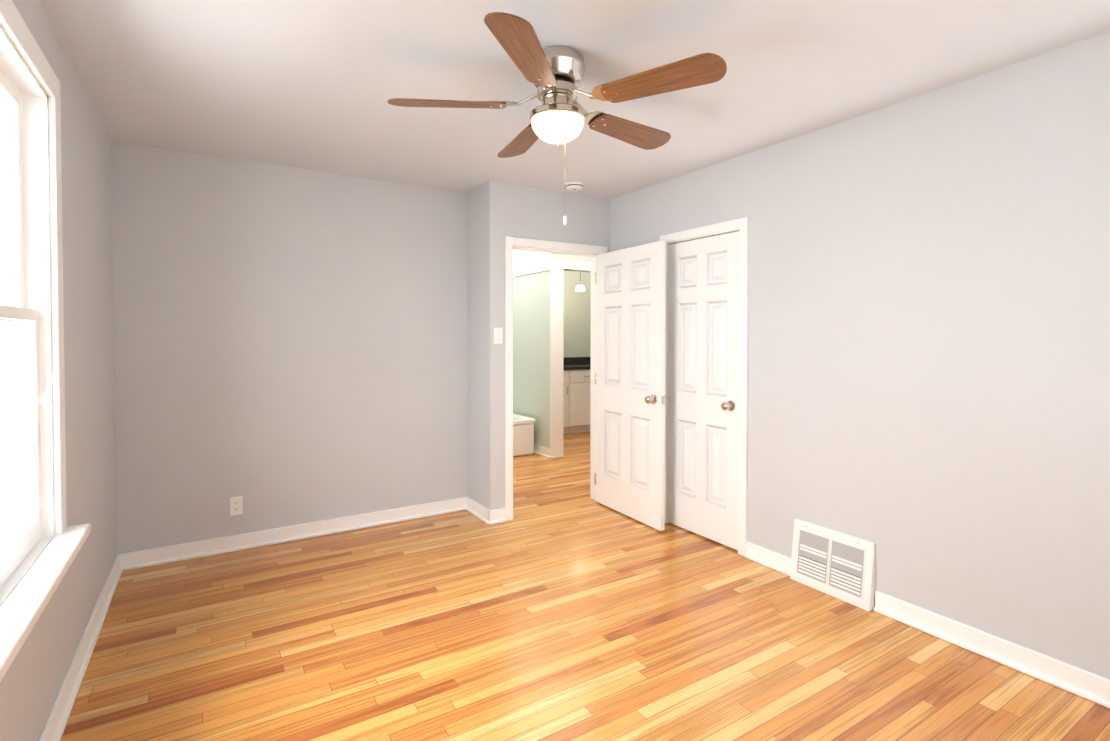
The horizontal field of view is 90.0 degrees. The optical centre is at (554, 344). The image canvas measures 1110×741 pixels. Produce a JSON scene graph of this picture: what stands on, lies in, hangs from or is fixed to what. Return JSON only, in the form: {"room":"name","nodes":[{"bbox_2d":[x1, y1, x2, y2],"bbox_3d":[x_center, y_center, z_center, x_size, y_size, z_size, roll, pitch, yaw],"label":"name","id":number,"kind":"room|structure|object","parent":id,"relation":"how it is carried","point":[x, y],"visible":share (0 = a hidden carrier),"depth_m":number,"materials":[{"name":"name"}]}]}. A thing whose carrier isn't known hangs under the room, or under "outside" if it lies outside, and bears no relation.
{"room":"empty bedroom","nodes":[
{"label":"empty bedroom","id":0,"kind":"room"},
{"bbox_2d":[0,0,115,740],"bbox_3d":[-1.327,0.104,1.158,0.120,2.420,4.790,-1,1,-32],"label":"wall","id":1,"kind":"structure","parent":0,"point":[32,680],"depth_m":2.29,"materials":[{"name":"grey paint"}]},
{"bbox_2d":[0,0,90,681],"bbox_3d":[-1.456,-0.092,1.414,0.235,1.641,1.255,-1,1,-32],"label":"double-hung window","id":2,"kind":"structure","parent":1,"relation":"in","point":[41,542],"depth_m":1.82,"materials":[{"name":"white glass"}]},
{"bbox_2d":[38,553,125,740],"bbox_3d":[-1.263,1.266,1.217,0.030,0.095,4.550,-1,1,-32],"label":"baseboard","id":3,"kind":"structure","parent":1,"relation":"attached to","point":[53,730],"depth_m":2.19,"materials":[{"name":"white wood"}]},
{"bbox_2d":[111,141,467,554],"bbox_3d":[-1.607,0.062,3.736,2.135,2.420,0.120,-1,1,-32],"label":"wall","id":4,"kind":"structure","parent":0,"point":[290,346],"depth_m":3.56,"materials":[{"name":"grey paint"}]},
{"bbox_2d":[230,496,242,515],"bbox_3d":[-1.977,1.002,3.443,0.070,0.114,0.009,-1,1,-32],"label":"duplex electrical outlet","id":5,"kind":"object","parent":4,"relation":"attached to","point":[236,505],"visible":1,"depth_m":3.44,"materials":[{"name":"white plastic"}]},
{"bbox_2d":[126,497,465,570],"bbox_3d":[-1.554,1.225,3.699,2.105,0.095,0.030,-1,1,-32],"label":"baseboard","id":6,"kind":"structure","parent":4,"relation":"attached to","point":[203,548],"depth_m":3.58,"materials":[{"name":"white wood"}]},
{"bbox_2d":[467,180,504,509],"bbox_3d":[-1.267,0.036,5.321,0.120,2.420,3.250,-1,1,-32],"label":"wall","id":7,"kind":"structure","parent":0,"point":[486,317],"depth_m":3.97,"materials":[{"name":"grey paint"}]},
{"bbox_2d":[466,497,497,524],"bbox_3d":[-0.544,1.219,4.064,0.055,0.095,0.380,-1,1,-32],"label":"baseboard","id":8,"kind":"structure","parent":7,"relation":"attached to","point":[488,516],"depth_m":4.01,"materials":[{"name":"white wood"}]},
{"bbox_2d":[494,328,502,343],"bbox_3d":[-0.400,-0.062,3.934,0.070,0.114,0.017,-1,1,-32],"label":"toggle light switch","id":9,"kind":"object","parent":7,"relation":"attached to","point":[498,335],"visible":1,"depth_m":3.94,"materials":[{"name":"white plastic"}]},
{"bbox_2d":[513,253,560,448],"bbox_3d":[-0.435,0.012,6.754,0.130,2.420,1.700,-1,1,-32],"label":"wall","id":10,"kind":"structure","parent":0,"point":[531,345],"depth_m":6.33,"materials":[{"name":"green paint"}]},
{"bbox_2d":[513,249,548,276],"bbox_3d":[-0.500,0.013,6.720,0.016,2.419,1.688,-1,1,-32],"label":"ceiling","id":11,"kind":"structure","parent":10,"relation":"attached to","point":[527,262],"depth_m":6.36,"materials":[{"name":"white paint"}]},
{"bbox_2d":[534,444,553,458],"bbox_3d":[-0.495,1.175,6.718,0.030,0.095,1.730,-1,1,-32],"label":"baseboard","id":12,"kind":"structure","parent":10,"relation":"attached to","point":[541,451],"depth_m":6.15,"materials":[{"name":"white wood"}]},
{"bbox_2d":[505,183,609,252],"bbox_3d":[1.750,0.035,5.359,5.040,2.420,0.120,-1,1,-32],"label":"wall","id":13,"kind":"structure","parent":0,"point":[535,213],"depth_m":4.18,"materials":[{"name":"grey paint"}]},
{"bbox_2d":[505,236,606,520],"bbox_3d":[-0.006,0.244,4.267,0.906,2.038,0.156,-1,1,-32],"label":"door frame","id":14,"kind":"structure","parent":13,"relation":"attached to","point":[536,245],"depth_m":4.01,"materials":[{"name":"white wood"}]},
{"bbox_2d":[595,241,667,530],"bbox_3d":[0.522,0.277,4.073,0.180,1.955,0.787,-1,1,-32],"label":"hall door","id":15,"kind":"structure","parent":13,"relation":"in","point":[631,398],"depth_m":4.01,"materials":[{"name":"white paint"}]},
{"bbox_2d":[41,0,1109,199],"bbox_3d":[1.064,-1.208,4.309,7.535,0.100,7.640,-1,1,-32],"label":"ceiling","id":16,"kind":"structure","parent":0,"point":[315,85],"depth_m":2.28,"materials":[{"name":"white paint"}]},
{"bbox_2d":[387,12,726,224],"bbox_3d":[0.023,-0.808,2.221,1.237,0.630,1.243,-1,1,-32],"label":"ceiling fan","id":17,"kind":"object","parent":16,"relation":"hanging from","point":[554,75],"visible":1,"depth_m":2.08,"materials":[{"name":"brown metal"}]},
{"bbox_2d":[565,182,583,190],"bbox_3d":[0.139,-1.133,3.993,0.136,0.040,0.136,-1,1,-32],"label":"smoke detector","id":18,"kind":"object","parent":16,"relation":"attached to","point":[573,186],"visible":0.98,"depth_m":3.95,"materials":[{"name":"white plastic"}]},
{"bbox_2d":[561,254,590,271],"bbox_3d":[1.550,-1.023,7.051,3.570,0.360,0.130,-1,1,-32],"label":"wall","id":19,"kind":"structure","parent":0,"point":[567,257],"depth_m":6.17,"materials":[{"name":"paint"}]},
{"bbox_2d":[549,253,590,458],"bbox_3d":[1.528,0.009,6.966,3.716,2.419,0.018,-1,1,-32],"label":"trim","id":20,"kind":"structure","parent":19,"relation":"attached to","point":[556,267],"depth_m":6.02,"materials":[{"name":"white wood"}]},
{"bbox_2d":[564,271,590,356],"bbox_3d":[0.029,-0.010,8.116,5.280,2.420,0.120,-1,1,-32],"label":"wall","id":21,"kind":"structure","parent":0,"point":[577,323],"depth_m":8.22,"materials":[{"name":"green paint"}]},
{"bbox_2d":[563,357,590,364],"bbox_3d":[0.761,0.233,8.488,3.210,0.100,0.020,-1,1,-32],"label":"backsplash","id":22,"kind":"structure","parent":21,"relation":"attached to","point":[566,360],"depth_m":8.19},
{"bbox_2d":[576,272,584,290],"bbox_3d":[0.349,-0.975,7.663,0.130,0.474,0.130,-1,1,-32],"label":"pendant light","id":23,"kind":"object","parent":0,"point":[580,287],"visible":0.65,"depth_m":7.63,"materials":[{"name":"white glass"}]},
{"bbox_2d":[60,432,1109,740],"bbox_3d":[1.064,1.312,4.351,7.535,0.100,7.640,-1,1,-32],"label":"floor","id":24,"kind":"structure","parent":0,"point":[562,606],"depth_m":2.35,"materials":[{"name":"brown wood"}]},
{"bbox_2d":[513,413,534,456],"bbox_3d":[-0.910,1.024,6.597,0.760,0.399,1.410,-1,1,-32],"label":"bathtub","id":25,"kind":"object","parent":24,"relation":"on","point":[523,435],"visible":0.12,"depth_m":6.13,"materials":[{"name":"white ceramic"}]},
{"bbox_2d":[563,369,570,434],"bbox_3d":[-0.201,0.773,7.529,0.533,0.869,0.643,-1,1,-32],"label":"base cabinet","id":26,"kind":"object","parent":24,"relation":"on","point":[566,372],"depth_m":7.38,"materials":[{"name":"white paint"}]},
{"bbox_2d":[571,369,590,433],"bbox_3d":[0.251,0.769,7.811,0.534,0.869,0.643,-1,1,-32],"label":"base cabinet","id":27,"kind":"object","parent":24,"relation":"on","point":[576,392],"depth_m":7.50,"materials":[{"name":"white paint"}]},
{"bbox_2d":[563,365,590,368],"bbox_3d":[0.929,0.307,8.220,3.210,0.040,0.654,-1,1,-32],"label":"countertop","id":28,"kind":"structure","parent":27,"relation":"on","point":[564,366],"depth_m":7.52,"materials":[{"name":"black stone"}]},
{"bbox_2d":[610,31,1109,679],"bbox_3d":[1.591,0.078,2.744,0.120,2.420,4.150,-1,1,-32],"label":"wall","id":29,"kind":"structure","parent":0,"point":[928,347],"depth_m":2.43,"materials":[{"name":"grey paint"}]},
{"bbox_2d":[667,231,739,549],"bbox_3d":[0.977,0.283,3.659,0.180,1.955,0.626,-1,1,-32],"label":"closet door","id":30,"kind":"structure","parent":29,"relation":"in","point":[703,359],"depth_m":3.63,"materials":[{"name":"white paint"}]},
{"bbox_2d":[660,217,748,556],"bbox_3d":[1.002,0.254,3.675,0.139,2.038,0.756,-1,1,-32],"label":"door frame","id":31,"kind":"structure","parent":29,"relation":"attached to","point":[741,225],"depth_m":3.35,"materials":[{"name":"white wood"}]},
{"bbox_2d":[745,541,790,575],"bbox_3d":[1.232,1.233,3.198,0.030,0.095,0.320,-1,1,-32],"label":"baseboard","id":32,"kind":"structure","parent":29,"relation":"attached to","point":[781,563],"depth_m":3.19,"materials":[{"name":"white wood"}]},
{"bbox_2d":[790,519,875,611],"bbox_3d":[1.422,1.125,2.867,0.055,0.321,0.430,-1,1,-32],"label":"air vent","id":33,"kind":"object","parent":29,"relation":"in","point":[838,565],"visible":0.98,"depth_m":2.83,"materials":[{"name":"white plastic"}]},
{"bbox_2d":[873,591,1109,708],"bbox_3d":[2.088,1.256,1.827,0.030,0.095,2.035,-1,1,-32],"label":"baseboard","id":34,"kind":"structure","parent":29,"relation":"attached to","point":[1082,683],"depth_m":2.26,"materials":[{"name":"white wood"}]}
]}

